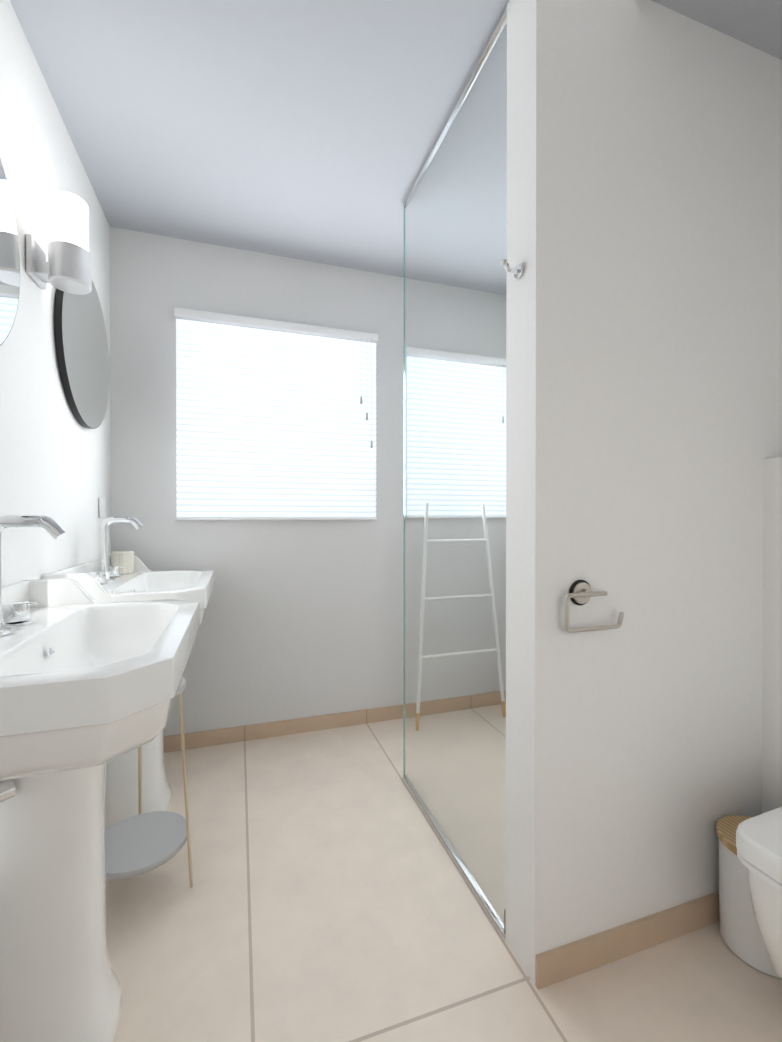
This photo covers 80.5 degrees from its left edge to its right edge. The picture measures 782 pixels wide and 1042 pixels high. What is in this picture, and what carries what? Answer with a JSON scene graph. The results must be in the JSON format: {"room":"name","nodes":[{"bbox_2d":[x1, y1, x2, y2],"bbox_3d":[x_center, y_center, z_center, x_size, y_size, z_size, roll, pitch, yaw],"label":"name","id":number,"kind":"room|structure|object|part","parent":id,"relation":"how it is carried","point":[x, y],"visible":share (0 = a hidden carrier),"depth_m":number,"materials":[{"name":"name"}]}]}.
{"room":"bathroom","nodes":[
{"label":"bathroom","id":0,"kind":"room"},
{"bbox_2d":[0,0,110,586],"bbox_3d":[-1.056,-0.115,1.313,0.120,2.330,1.690,0,0,-18],"label":"wall","id":1,"kind":"structure","parent":0,"point":[55,460],"depth_m":1.30,"materials":[{"name":"paint"}]},
{"bbox_2d":[0,159,19,345],"bbox_3d":[-0.836,-0.608,0.872,0.020,0.550,0.550,0,0,-18],"label":"mirror","id":2,"kind":"object","parent":1,"relation":"attached to","point":[9,273],"visible":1,"depth_m":1.07,"materials":[{"name":"clear glass"}]},
{"bbox_2d":[26,191,91,294],"bbox_3d":[-0.909,-0.771,1.279,0.136,0.238,0.100,0,0,-18],"label":"wall sconce","id":3,"kind":"object","parent":1,"relation":"attached to","point":[67,267],"visible":1,"depth_m":1.25,"materials":[{"name":"white glass"}]},
{"bbox_3d":[-0.892,-0.795,1.284,0.086,0.190,0.086,0,0,-18],"label":"wall lamp shade","id":4,"kind":"part","parent":3,"relation":"part of","materials":[{"name":"white glass"}]},
{"bbox_2d":[54,281,109,428],"bbox_3d":[-1.096,-0.612,1.661,0.020,0.550,0.550,0,0,-18],"label":"mirror","id":5,"kind":"object","parent":1,"relation":"attached to","point":[81,345],"visible":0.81,"depth_m":1.60,"materials":[{"name":"clear glass"}]},
{"bbox_2d":[99,498,105,517],"bbox_3d":[-1.173,-0.053,1.881,0.011,0.080,0.080,0,0,-18],"label":"electrical outlet","id":6,"kind":"object","parent":1,"relation":"attached to","point":[102,507],"visible":1,"depth_m":1.86,"materials":[{"name":"white plastic"}]},
{"bbox_2d":[110,227,505,735],"bbox_3d":[-0.285,-0.122,2.437,2.050,2.330,0.200,0,0,-18],"label":"wall","id":7,"kind":"structure","parent":0,"point":[302,618],"depth_m":2.28,"materials":[{"name":"paint"}]},
{"bbox_2d":[174,307,377,519],"bbox_3d":[-0.521,-0.480,2.224,0.950,0.950,0.045,0,0,-18],"label":"window blind","id":8,"kind":"object","parent":7,"relation":"attached to","point":[278,424],"visible":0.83,"depth_m":2.21,"materials":[{"name":"white plastic"}]},
{"bbox_2d":[164,690,505,752],"bbox_3d":[-0.252,1.009,2.344,2.050,0.070,0.010,0,0,-18],"label":"baseboard","id":9,"kind":"structure","parent":7,"relation":"attached to","point":[343,719],"depth_m":2.30,"materials":[{"name":"tile"}]},
{"bbox_2d":[405,347,505,517],"bbox_3d":[0.393,-0.465,2.526,0.665,0.895,0.045,0,0,-18],"label":"window blind","id":10,"kind":"object","parent":7,"relation":"attached to","point":[458,508],"depth_m":2.52,"materials":[{"name":"white plastic"}]},
{"bbox_2d":[10,0,781,294],"bbox_3d":[-0.131,-1.307,0.838,3.157,0.060,3.420,0,0,-18],"label":"ceiling","id":11,"kind":"structure","parent":0,"point":[307,130],"depth_m":1.46,"materials":[{"name":"paint"}]},
{"bbox_2d":[106,703,781,1041],"bbox_3d":[-0.131,1.083,0.852,3.157,0.060,3.420,0,0,-18],"label":"floor","id":12,"kind":"structure","parent":0,"point":[330,895],"depth_m":1.19,"materials":[{"name":"tile"}]},
{"bbox_2d":[0,515,198,1041],"bbox_3d":[-0.642,0.520,0.943,0.428,1.064,0.681,0,0,-18],"label":"sink","id":13,"kind":"object","parent":12,"relation":"on","point":[89,686],"visible":1,"depth_m":0.86,"materials":[{"name":"ceramic"}]},
{"bbox_2d":[42,516,213,829],"bbox_3d":[-0.893,0.515,1.702,0.428,1.064,0.681,0,0,-18],"label":"sink","id":14,"kind":"object","parent":12,"relation":"on","point":[102,580],"visible":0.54,"depth_m":1.62,"materials":[{"name":"ceramic"}]},
{"bbox_2d":[112,551,133,573],"bbox_3d":[-1.107,0.171,1.908,0.080,0.090,0.080,0,0,-18],"label":"paper roll","id":15,"kind":"object","parent":14,"relation":"on","point":[123,558],"visible":0.94,"depth_m":1.88,"materials":[{"name":"paper"}]},
{"bbox_2d":[105,677,192,887],"bbox_3d":[-0.719,0.762,1.341,0.275,0.573,0.282,0,0,-18],"label":"stand","id":16,"kind":"object","parent":12,"relation":"on","point":[139,844],"visible":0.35,"depth_m":1.32,"materials":[{"name":"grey metal"}]},
{"bbox_2d":[403,7,506,938],"bbox_3d":[0.174,-0.115,1.515,0.016,2.326,0.759,0,0,-18],"label":"glass","id":17,"kind":"object","parent":12,"relation":"on","point":[473,883],"visible":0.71,"depth_m":1.45,"materials":[{"name":"clear glass"}]},
{"bbox_2d":[416,503,505,730],"bbox_3d":[0.355,0.474,2.415,0.517,1.139,0.098,0,0,-18],"label":"ladder","id":18,"kind":"object","parent":12,"relation":"on","point":[423,600],"depth_m":2.41,"materials":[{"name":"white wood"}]},
{"bbox_2d":[716,815,779,977],"bbox_3d":[0.910,0.914,1.137,0.180,0.271,0.180,0,0,-18],"label":"bin","id":19,"kind":"object","parent":12,"relation":"on","point":[740,934],"visible":0.54,"depth_m":1.11,"materials":[{"name":"white plastic"}]},
{"bbox_2d":[506,0,781,985],"bbox_3d":[0.726,-0.115,1.233,0.885,2.330,0.120,0,0,-18],"label":"wall","id":20,"kind":"structure","parent":0,"point":[644,320],"depth_m":1.13,"materials":[{"name":"paint"}]},
{"bbox_2d":[504,908,505,932],"bbox_3d":[0.688,1.015,1.296,0.843,0.070,0.010,0,0,-18],"label":"baseboard","id":21,"kind":"structure","parent":20,"relation":"attached to","point":[505,908],"depth_m":1.17,"materials":[{"name":"tile"}]},
{"bbox_2d":[501,258,523,278],"bbox_3d":[0.280,-0.593,1.083,0.051,0.041,0.032,0,0,-18],"label":"robe hook","id":22,"kind":"object","parent":20,"relation":"attached to","point":[517,271],"visible":1,"depth_m":1.08,"materials":[{"name":"silver metal"}]},
{"bbox_2d":[564,580,623,632],"bbox_3d":[0.461,0.193,1.064,0.165,0.114,0.035,0,0,-18],"label":"toilet paper holder","id":23,"kind":"object","parent":20,"relation":"attached to","point":[581,593],"visible":1,"depth_m":1.05,"materials":[{"name":"silver metal"}]},
{"bbox_2d":[535,891,719,989],"bbox_3d":[0.658,1.016,1.149,0.693,0.070,0.010,0,0,-18],"label":"baseboard","id":24,"kind":"structure","parent":20,"relation":"attached to","point":[569,960],"depth_m":1.11,"materials":[{"name":"tile"}]},
{"bbox_2d":[762,457,781,813],"bbox_3d":[1.337,0.444,0.559,0.150,1.220,1.550,0,0,-18],"label":"wall","id":25,"kind":"structure","parent":0,"point":[772,662],"depth_m":1.25,"materials":[{"name":"paint"}]},
{"bbox_2d":[736,807,781,978],"bbox_3d":[0.928,0.791,0.842,0.447,0.373,0.370,0,0,-18],"label":"toilet","id":26,"kind":"object","parent":25,"relation":"attached to","point":[759,845],"visible":1,"depth_m":0.88,"materials":[{"name":"ceramic"}]}
]}

